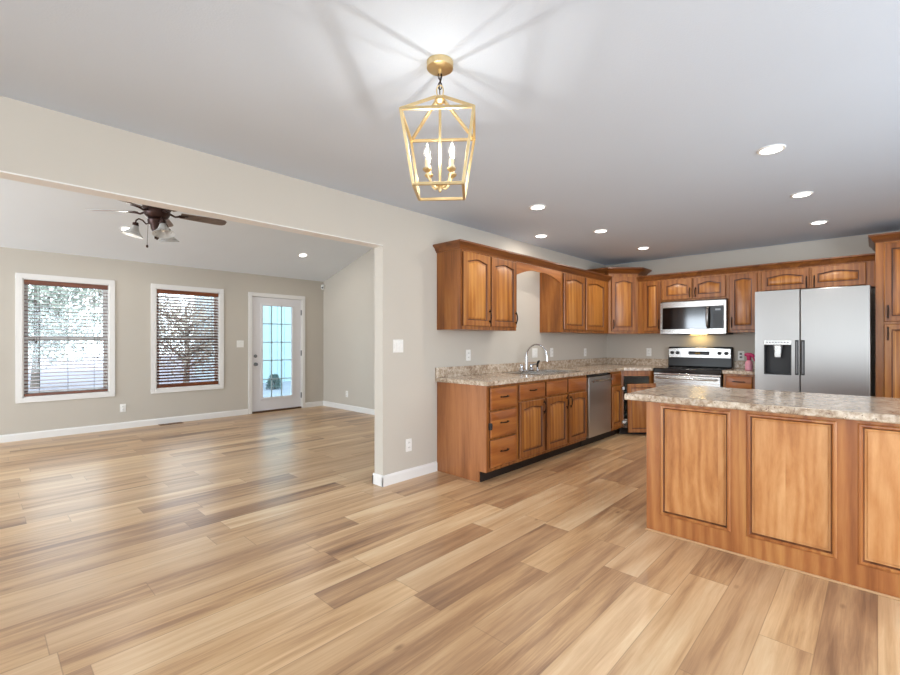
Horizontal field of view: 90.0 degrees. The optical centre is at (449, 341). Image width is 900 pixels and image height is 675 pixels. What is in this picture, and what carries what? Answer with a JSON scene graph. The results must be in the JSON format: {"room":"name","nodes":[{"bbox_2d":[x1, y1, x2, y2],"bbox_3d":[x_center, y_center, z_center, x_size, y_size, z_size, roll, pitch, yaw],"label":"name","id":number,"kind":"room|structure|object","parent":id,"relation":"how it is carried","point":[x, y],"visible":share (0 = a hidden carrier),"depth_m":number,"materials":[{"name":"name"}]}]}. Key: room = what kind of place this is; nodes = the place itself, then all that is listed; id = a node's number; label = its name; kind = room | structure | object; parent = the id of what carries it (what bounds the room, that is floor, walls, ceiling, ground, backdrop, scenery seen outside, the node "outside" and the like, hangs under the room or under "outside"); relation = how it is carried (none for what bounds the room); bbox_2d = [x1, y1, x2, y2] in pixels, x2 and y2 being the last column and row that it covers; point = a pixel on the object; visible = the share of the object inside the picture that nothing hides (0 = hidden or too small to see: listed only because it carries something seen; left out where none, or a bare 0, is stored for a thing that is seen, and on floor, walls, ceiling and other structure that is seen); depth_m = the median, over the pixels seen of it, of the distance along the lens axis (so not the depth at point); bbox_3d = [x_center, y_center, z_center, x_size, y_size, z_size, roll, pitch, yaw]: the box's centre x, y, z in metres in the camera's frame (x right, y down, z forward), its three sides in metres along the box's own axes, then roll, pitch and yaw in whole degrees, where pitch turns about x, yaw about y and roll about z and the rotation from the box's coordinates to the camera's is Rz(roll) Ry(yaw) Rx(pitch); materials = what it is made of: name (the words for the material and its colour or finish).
{"room":"kitchen","nodes":[
{"label":"kitchen","id":0,"kind":"room"},
{"bbox_2d":[0,247,322,434],"bbox_3d":[-5.980,0.033,5.364,0.120,2.475,10.190,0,0,43],"label":"wall","id":1,"kind":"structure","parent":0,"point":[133,280],"depth_m":6.70,"materials":[{"name":"beige paint"}]},
{"bbox_2d":[15,273,114,403],"bbox_3d":[-5.225,-0.044,6.148,0.136,1.670,1.036,0,0,43],"label":"window","id":2,"kind":"structure","parent":1,"relation":"in","point":[20,287],"depth_m":6.02,"materials":[{"name":"white paint"}]},
{"bbox_2d":[24,279,107,396],"bbox_3d":[-5.194,-0.045,6.118,0.065,1.512,0.870,0,0,43],"label":"window blind","id":3,"kind":"object","parent":2,"relation":"attached to","point":[26,282],"visible":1,"depth_m":6.08,"materials":[{"name":"brown wood"}]},
{"bbox_2d":[120,404,125,411],"bbox_3d":[-4.761,0.969,6.553,0.011,0.118,0.072,0,0,43],"label":"power outlet","id":4,"kind":"object","parent":1,"relation":"attached to","point":[122,406],"visible":1,"depth_m":6.55,"materials":[{"name":"white plastic"}]},
{"bbox_2d":[0,401,322,442],"bbox_3d":[-5.931,1.222,5.318,0.014,0.095,9.950,0,0,43],"label":"baseboard","id":5,"kind":"structure","parent":1,"relation":"attached to","point":[140,423],"depth_m":6.52,"materials":[{"name":"white paint"}]},
{"bbox_2d":[151,283,223,393],"bbox_3d":[-4.205,-0.044,7.222,0.136,1.670,1.050,0,0,43],"label":"window","id":6,"kind":"structure","parent":1,"relation":"in","point":[154,287],"depth_m":7.19,"materials":[{"name":"white paint"}]},
{"bbox_2d":[157,289,217,387],"bbox_3d":[-4.174,-0.045,7.193,0.065,1.512,0.884,0,0,43],"label":"window blind","id":7,"kind":"object","parent":6,"relation":"attached to","point":[161,291],"visible":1,"depth_m":7.16,"materials":[{"name":"brown wood"}]},
{"bbox_2d":[237,341,243,346],"bbox_3d":[-3.615,0.043,7.759,0.014,0.118,0.118,0,0,43],"label":"light switch","id":8,"kind":"object","parent":1,"relation":"attached to","point":[239,343],"visible":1,"depth_m":7.76,"materials":[{"name":"white plastic"}]},
{"bbox_2d":[248,292,304,413],"bbox_3d":[-3.183,0.203,8.275,0.170,2.135,1.079,0,0,43],"label":"door","id":9,"kind":"structure","parent":1,"relation":"in","point":[257,403],"depth_m":8.19,"materials":[{"name":"white paint"}]},
{"bbox_2d":[0,178,372,281],"bbox_3d":[-4.253,-1.850,3.726,4.880,1.394,10.190,0,0,43],"label":"ceiling","id":10,"kind":"structure","parent":0,"point":[33,217],"depth_m":6.18,"materials":[{"name":"white paint"}]},
{"bbox_2d":[120,226,129,230],"bbox_3d":[-4.153,-1.443,5.785,0.151,0.046,0.146,0,0,-42],"label":"recessed light","id":11,"kind":"object","parent":10,"relation":"in","point":[123,228],"visible":0.44,"depth_m":5.75,"materials":[{"name":"white plastic"}]},
{"bbox_2d":[88,200,226,247],"bbox_3d":[-3.175,-1.408,4.801,1.296,0.838,1.317,0,0,0],"label":"ceiling fan","id":12,"kind":"object","parent":10,"relation":"hanging from","point":[158,220],"visible":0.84,"depth_m":4.75,"materials":[{"name":"brown metal"}]},
{"bbox_2d":[298,253,307,256],"bbox_3d":[-2.464,-1.447,7.544,0.151,0.046,0.146,0,0,-42],"label":"recessed light","id":13,"kind":"object","parent":10,"relation":"in","point":[301,254],"visible":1,"depth_m":7.53,"materials":[{"name":"white plastic"}]},
{"bbox_2d":[0,95,606,474],"bbox_3d":[-1.678,-0.614,2.881,0.120,3.767,12.270,0,0,43],"label":"wall partition","id":14,"kind":"structure","parent":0,"point":[36,141],"depth_m":3.96,"materials":[{"name":"beige paint"}]},
{"bbox_2d":[0,170,382,247],"bbox_3d":[-2.371,-0.842,2.150,0.122,0.007,5.055,0,0,43],"label":"trim","id":15,"kind":"structure","parent":14,"relation":"attached to","point":[3,174],"depth_m":2.77,"materials":[{"name":"white paint"}]},
{"bbox_2d":[393,339,402,352],"bbox_3d":[-0.465,0.041,4.061,0.014,0.118,0.118,0,0,43],"label":"light switch","id":16,"kind":"object","parent":14,"relation":"attached to","point":[397,344],"visible":1,"depth_m":4.05,"materials":[{"name":"white plastic"}]},
{"bbox_2d":[372,461,436,486],"bbox_3d":[0.154,1.222,4.811,0.148,0.095,2.309,0,0,43],"label":"baseboard","id":17,"kind":"structure","parent":14,"relation":"attached to","point":[396,477],"depth_m":4.09,"materials":[{"name":"white paint"}]},
{"bbox_2d":[406,438,411,451],"bbox_3d":[-0.379,0.956,4.154,0.011,0.118,0.072,0,0,43],"label":"power outlet","id":18,"kind":"object","parent":14,"relation":"attached to","point":[408,441],"visible":1,"depth_m":4.15,"materials":[{"name":"white plastic"}]},
{"bbox_2d":[466,350,470,360],"bbox_3d":[0.195,0.145,4.759,0.011,0.118,0.072,0,0,43],"label":"power outlet","id":19,"kind":"object","parent":14,"relation":"attached to","point":[468,352],"visible":1,"depth_m":4.75,"materials":[{"name":"white plastic"}]},
{"bbox_2d":[437,249,517,330],"bbox_3d":[0.314,-0.497,4.631,0.359,0.765,0.910,0,0,43],"label":"upper cabinet","id":20,"kind":"object","parent":14,"relation":"attached to","point":[476,291],"visible":1,"depth_m":4.39,"materials":[{"name":"brown wood"}]},
{"bbox_2d":[433,239,611,281],"bbox_3d":[1.092,-0.905,5.450,0.360,0.075,3.280,0,0,43],"label":"crown molding","id":21,"kind":"structure","parent":20,"relation":"attached to","point":[459,243],"depth_m":4.78,"materials":[{"name":"brown wood"}]},
{"bbox_2d":[435,357,607,377],"bbox_3d":[1.187,0.305,5.796,0.018,0.100,3.853,0,0,44],"label":"backsplash","id":22,"kind":"structure","parent":14,"relation":"attached to","point":[506,367],"depth_m":5.20,"materials":[{"name":"laminate"}]},
{"bbox_2d":[532,348,537,357],"bbox_3d":[1.075,0.145,5.684,0.014,0.118,0.118,0,0,43],"label":"light switch","id":23,"kind":"object","parent":14,"relation":"attached to","point":[534,350],"visible":1,"depth_m":5.67,"materials":[{"name":"white plastic"}]},
{"bbox_2d":[540,271,607,333],"bbox_3d":[1.737,-0.497,6.154,0.327,0.765,1.360,0,0,43],"label":"upper cabinet","id":24,"kind":"object","parent":14,"relation":"attached to","point":[578,304],"visible":1,"depth_m":5.77,"materials":[{"name":"brown wood"}]},
{"bbox_2d":[516,262,560,282],"bbox_3d":[1.037,-0.794,5.226,0.020,0.146,0.950,0,0,43],"label":"arched valance","id":25,"kind":"object","parent":24,"relation":"attached to","point":[521,267],"visible":0.97,"depth_m":5.20,"materials":[{"name":"brown wood"}]},
{"bbox_2d":[588,267,651,333],"bbox_3d":[2.519,-0.592,6.708,0.700,0.953,0.700,0,0,43],"label":"upper cabinet","id":26,"kind":"object","parent":14,"relation":"attached to","point":[623,284],"visible":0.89,"depth_m":6.54,"materials":[{"name":"brown wood"}]},
{"bbox_2d":[323,248,374,408],"bbox_3d":[-0.805,-0.589,7.396,4.830,3.717,0.120,0,0,43],"label":"wall","id":27,"kind":"structure","parent":0,"point":[349,294],"depth_m":8.27,"materials":[{"name":"beige paint"}]},
{"bbox_2d":[323,401,374,414],"bbox_3d":[-0.808,1.222,7.306,4.710,0.095,0.014,0,0,43],"label":"baseboard","id":28,"kind":"structure","parent":27,"relation":"attached to","point":[325,403],"depth_m":8.28,"materials":[{"name":"white paint"}]},
{"bbox_2d":[0,406,899,674],"bbox_3d":[-1.345,1.330,2.483,10.810,0.120,12.390,0,0,43],"label":"floor","id":29,"kind":"structure","parent":0,"point":[265,543],"depth_m":2.45,"materials":[{"name":"brown wood"}]},
{"bbox_2d":[158,422,182,425],"bbox_3d":[-4.295,1.267,6.929,0.120,0.006,0.310,0,0,43],"label":"floor vent","id":30,"kind":"object","parent":29,"relation":"in","point":[175,422],"visible":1,"depth_m":6.94,"materials":[{"name":"brown metal"}]},
{"bbox_2d":[437,382,516,481],"bbox_3d":[0.278,0.832,4.364,0.669,0.877,0.475,0,0,43],"label":"base cabinet","id":31,"kind":"object","parent":29,"relation":"on","point":[477,425],"visible":0.95,"depth_m":4.17,"materials":[{"name":"brown wood"}]},
{"bbox_2d":[435,357,667,385],"bbox_3d":[1.521,0.324,5.480,0.938,0.138,3.853,0,0,43],"label":"countertop","id":32,"kind":"structure","parent":31,"relation":"on","point":[489,374],"depth_m":5.17,"materials":[{"name":"stone"}]},
{"bbox_2d":[518,343,547,371],"bbox_3d":[0.961,0.186,5.279,0.335,0.325,0.256,0,0,3],"label":"faucet","id":33,"kind":"object","parent":32,"relation":"on","point":[521,369],"visible":1,"depth_m":5.26,"materials":[{"name":"silver metal"}]},
{"bbox_2d":[504,369,577,374],"bbox_3d":[1.080,0.437,5.213,0.486,0.176,0.850,0,0,43],"label":"sink","id":34,"kind":"object","parent":32,"relation":"in","point":[541,371],"visible":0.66,"depth_m":5.23,"materials":[{"name":"silver metal"}]},
{"bbox_2d":[511,380,546,470],"bbox_3d":[0.613,0.832,4.716,0.671,0.876,0.494,0,0,43],"label":"base cabinet","id":35,"kind":"object","parent":29,"relation":"on","point":[531,404],"visible":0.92,"depth_m":4.49,"materials":[{"name":"brown wood"}]},
{"bbox_2d":[538,375,586,461],"bbox_3d":[1.103,0.831,5.233,0.673,0.878,0.930,0,0,43],"label":"base cabinet","id":36,"kind":"object","parent":29,"relation":"on","point":[565,397],"visible":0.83,"depth_m":4.98,"materials":[{"name":"brown wood"}]},
{"bbox_2d":[580,372,612,446],"bbox_3d":[1.665,0.833,5.783,0.653,0.874,0.630,0,0,43],"label":"dishwasher","id":37,"kind":"object","parent":29,"relation":"on","point":[598,389],"visible":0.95,"depth_m":5.55,"materials":[{"name":"silver metal"}]},
{"bbox_2d":[604,371,621,437],"bbox_3d":[1.981,0.832,6.181,0.639,0.876,0.375,0,0,43],"label":"base cabinet","id":38,"kind":"object","parent":29,"relation":"on","point":[616,387],"visible":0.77,"depth_m":5.95,"materials":[{"name":"brown wood"}]},
{"bbox_2d":[619,371,655,433],"bbox_3d":[2.545,0.832,6.506,0.976,0.876,0.918,0,0,43],"label":"base cabinet","id":39,"kind":"object","parent":29,"relation":"on","point":[634,413],"visible":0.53,"depth_m":6.04,"materials":[{"name":"brown wood"}]},
{"bbox_2d":[624,411,626,421],"bbox_3d":[2.530,1.087,6.560,0.750,0.045,0.750,0,0,0],"label":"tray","id":40,"kind":"object","parent":39,"relation":"on","point":[625,412],"depth_m":6.59,"materials":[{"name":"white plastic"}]},
{"bbox_2d":[653,347,733,386],"bbox_3d":[3.226,0.662,5.989,0.800,1.175,0.746,0,0,43],"label":"range","id":41,"kind":"object","parent":29,"relation":"on","point":[694,366],"visible":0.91,"depth_m":5.98,"materials":[{"name":"silver metal"}]},
{"bbox_2d":[653,366,731,374],"bbox_3d":[3.233,0.383,5.995,0.800,0.062,0.612,0,0,44],"label":"cooktop","id":42,"kind":"object","parent":41,"relation":"in","point":[666,370],"depth_m":5.87,"materials":[{"name":"black glass"}]},
{"bbox_2d":[723,374,754,388],"bbox_3d":[3.679,0.832,5.632,0.335,0.876,0.664,0,0,43],"label":"base cabinet","id":43,"kind":"object","parent":29,"relation":"on","point":[742,381],"visible":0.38,"depth_m":5.41,"materials":[{"name":"brown wood"}]},
{"bbox_2d":[722,361,754,374],"bbox_3d":[3.684,0.324,5.635,0.343,0.138,0.648,0,0,43],"label":"countertop","id":44,"kind":"structure","parent":43,"relation":"on","point":[739,366],"depth_m":5.51,"materials":[{"name":"stone"}]},
{"bbox_2d":[744,353,754,369],"bbox_3d":[3.728,0.247,5.589,0.119,0.216,0.084,0,0,43],"label":"spray bottle","id":45,"kind":"object","parent":44,"relation":"on","point":[748,364],"visible":0.94,"depth_m":5.57,"materials":[{"name":"pink plastic"}]},
{"bbox_2d":[645,402,899,600],"bbox_3d":[2.432,0.834,2.537,2.304,0.872,0.812,0,0,43],"label":"kitchen island","id":46,"kind":"object","parent":29,"relation":"on","point":[818,497],"visible":0.98,"depth_m":2.53,"materials":[{"name":"brown wood"}]},
{"bbox_2d":[624,384,899,423],"bbox_3d":[2.413,0.377,2.561,2.485,0.043,0.942,0,0,43],"label":"island countertop","id":47,"kind":"structure","parent":46,"relation":"on","point":[848,407],"depth_m":2.71,"materials":[{"name":"stone"}]},
{"bbox_2d":[755,285,870,395],"bbox_3d":[4.115,0.351,5.107,0.968,1.838,0.786,0,0,43],"label":"refrigerator","id":48,"kind":"object","parent":29,"relation":"on","point":[812,340],"visible":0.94,"depth_m":4.79,"materials":[{"name":"silver metal"}]},
{"bbox_2d":[868,231,899,397],"bbox_3d":[4.815,0.091,4.551,0.855,2.358,0.661,0,0,43],"label":"pantry cabinet","id":49,"kind":"object","parent":29,"relation":"on","point":[886,246],"visible":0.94,"depth_m":4.54,"materials":[{"name":"brown wood"}]},
{"bbox_2d":[0,0,899,265],"bbox_3d":[1.338,-1.265,1.729,5.880,0.100,9.790,0,0,43],"label":"ceiling","id":50,"kind":"structure","parent":0,"point":[646,123],"depth_m":2.25,"materials":[{"name":"white paint"}]},
{"bbox_2d":[399,54,474,200],"bbox_3d":[-0.044,-0.931,1.960,0.308,0.568,0.308,0,0,3],"label":"pendant lantern","id":51,"kind":"object","parent":50,"relation":"hanging from","point":[438,65],"visible":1,"depth_m":1.94,"materials":[{"name":"gold metal"}]},
{"bbox_2d":[529,204,545,209],"bbox_3d":[0.792,-1.210,4.060,0.151,0.011,0.151,0,0,43],"label":"recessed light","id":52,"kind":"object","parent":50,"relation":"in","point":[537,206],"visible":1,"depth_m":4.04,"materials":[{"name":"white plastic"}]},
{"bbox_2d":[534,234,547,237],"bbox_3d":[1.046,-1.210,5.170,0.151,0.011,0.151,0,0,43],"label":"recessed light","id":53,"kind":"object","parent":50,"relation":"in","point":[538,235],"visible":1,"depth_m":5.15,"materials":[{"name":"white plastic"}]},
{"bbox_2d":[593,229,607,232],"bbox_3d":[1.653,-1.210,4.938,0.151,0.011,0.151,0,0,43],"label":"recessed light","id":54,"kind":"object","parent":50,"relation":"in","point":[598,230],"visible":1,"depth_m":4.93,"materials":[{"name":"white plastic"}]},
{"bbox_2d":[757,144,785,154],"bbox_3d":[2.030,-1.210,2.844,0.151,0.011,0.151,0,0,43],"label":"recessed light","id":55,"kind":"object","parent":50,"relation":"in","point":[771,149],"visible":1,"depth_m":2.83,"materials":[{"name":"white plastic"}]},
{"bbox_2d":[790,191,813,197],"bbox_3d":[2.902,-1.210,3.712,0.151,0.011,0.151,0,0,43],"label":"recessed light","id":56,"kind":"object","parent":50,"relation":"in","point":[805,193],"visible":1,"depth_m":3.69,"materials":[{"name":"white plastic"}]},
{"bbox_2d":[809,220,827,224],"bbox_3d":[3.756,-1.210,4.583,0.151,0.011,0.151,0,0,43],"label":"recessed light","id":57,"kind":"object","parent":50,"relation":"in","point":[820,221],"visible":1,"depth_m":4.56,"materials":[{"name":"white plastic"}]},
{"bbox_2d":[607,230,899,396],"bbox_3d":[4.630,0.003,5.271,5.980,2.535,0.120,0,0,43],"label":"wall","id":58,"kind":"structure","parent":0,"point":[618,345],"depth_m":6.04,"materials":[{"name":"beige paint"}]},
{"bbox_2d":[607,357,667,365],"bbox_3d":[2.847,0.305,6.864,0.920,0.100,0.018,0,0,44],"label":"backsplash","id":59,"kind":"structure","parent":58,"relation":"attached to","point":[630,361],"depth_m":6.84,"materials":[{"name":"stone"}]},
{"bbox_2d":[646,348,650,355],"bbox_3d":[2.981,0.160,6.745,0.072,0.118,0.011,0,0,43],"label":"power outlet","id":60,"kind":"object","parent":58,"relation":"attached to","point":[648,350],"visible":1,"depth_m":6.75,"materials":[{"name":"white plastic"}]},
{"bbox_2d":[638,280,661,333],"bbox_3d":[2.948,-0.497,6.536,0.332,0.765,0.359,0,0,43],"label":"upper cabinet","id":61,"kind":"object","parent":58,"relation":"attached to","point":[649,292],"visible":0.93,"depth_m":6.43,"materials":[{"name":"brown wood"}]},
{"bbox_2d":[662,274,726,301],"bbox_3d":[3.358,-0.718,6.147,0.800,0.325,0.359,0,0,43],"label":"upper cabinet","id":62,"kind":"object","parent":58,"relation":"attached to","point":[711,287],"visible":0.98,"depth_m":6.02,"materials":[{"name":"brown wood"}]},
{"bbox_2d":[660,299,732,334],"bbox_3d":[3.327,-0.319,6.102,0.800,0.451,0.456,0,0,43],"label":"microwave","id":63,"kind":"object","parent":62,"relation":"attached to","point":[699,317],"visible":1,"depth_m":5.96,"materials":[{"name":"silver plastic"}]},
{"bbox_2d":[738,351,743,359],"bbox_3d":[3.830,0.185,5.925,0.072,0.118,0.032,0,0,43],"label":"power outlet","id":64,"kind":"object","parent":58,"relation":"attached to","point":[740,353],"visible":1,"depth_m":5.93,"materials":[{"name":"white plastic"}]},
{"bbox_2d":[727,271,759,332],"bbox_3d":[3.774,-0.497,5.753,0.345,0.765,0.359,0,0,43],"label":"upper cabinet","id":65,"kind":"object","parent":58,"relation":"attached to","point":[741,287],"visible":0.91,"depth_m":5.65,"materials":[{"name":"brown wood"}]},
{"bbox_2d":[734,361,754,368],"bbox_3d":[3.901,0.305,5.864,0.343,0.100,0.018,0,0,44],"label":"backsplash","id":66,"kind":"structure","parent":58,"relation":"attached to","point":[737,364],"depth_m":5.92,"materials":[{"name":"stone"}]},
{"bbox_2d":[760,261,874,291],"bbox_3d":[4.274,-0.736,5.277,1.036,0.288,0.359,0,0,43],"label":"upper cabinet","id":67,"kind":"object","parent":58,"relation":"attached to","point":[856,273],"visible":0.93,"depth_m":5.13,"materials":[{"name":"brown wood"}]},
{"bbox_2d":[637,253,874,281],"bbox_3d":[3.634,-0.905,5.674,2.511,0.075,0.055,0,0,43],"label":"crown molding","id":68,"kind":"structure","parent":67,"relation":"attached to","point":[871,256],"depth_m":5.48,"materials":[{"name":"brown wood"}]},
{"label":"outside","id":69,"kind":"structure","parent":0,"visible":0},
{"bbox_2d":[28,355,290,396],"bbox_3d":[-21.254,1.720,27.062,51.910,0.200,70.000,0,0,43],"label":"ground","id":70,"kind":"structure","parent":69,"point":[286,390],"depth_m":20.83,"materials":[{"name":"white snow"}]},
{"bbox_2d":[28,285,102,388],"bbox_3d":[-14.083,-0.652,15.469,4.681,4.653,4.725,0,0,-6],"label":"leafy tree","id":71,"kind":"object","parent":70,"relation":"on","point":[59,300],"visible":0.44,"depth_m":15.46,"materials":[{"name":"green plant"}]},
{"bbox_2d":[69,289,170,349],"bbox_3d":[-17.825,-1.573,24.433,6.047,6.495,5.619,0,0,43],"label":"leafy tree","id":72,"kind":"object","parent":70,"relation":"on","point":[95,290],"visible":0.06,"depth_m":23.57,"materials":[{"name":"green plant"}]},
{"bbox_2d":[159,294,213,382],"bbox_3d":[-7.558,-0.271,12.839,3.963,3.890,3.440,0,0,-28],"label":"leafy tree","id":73,"kind":"object","parent":70,"relation":"on","point":[201,297],"visible":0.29,"depth_m":12.77,"materials":[{"name":"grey plant"}]},
{"bbox_2d":[194,296,290,382],"bbox_3d":[-7.001,-1.430,21.532,5.600,6.100,8.400,0,0,43],"label":"metal building","id":74,"kind":"structure","parent":70,"relation":"on","point":[276,311],"depth_m":18.07,"materials":[{"name":"metal"}]},
{"bbox_2d":[266,373,282,388],"bbox_3d":[-5.989,1.380,15.337,0.546,0.581,0.587,0,0,43],"label":"evergreen shrub","id":75,"kind":"object","parent":70,"relation":"on","point":[277,381],"visible":0.78,"depth_m":15.25,"materials":[{"name":"green plant"}]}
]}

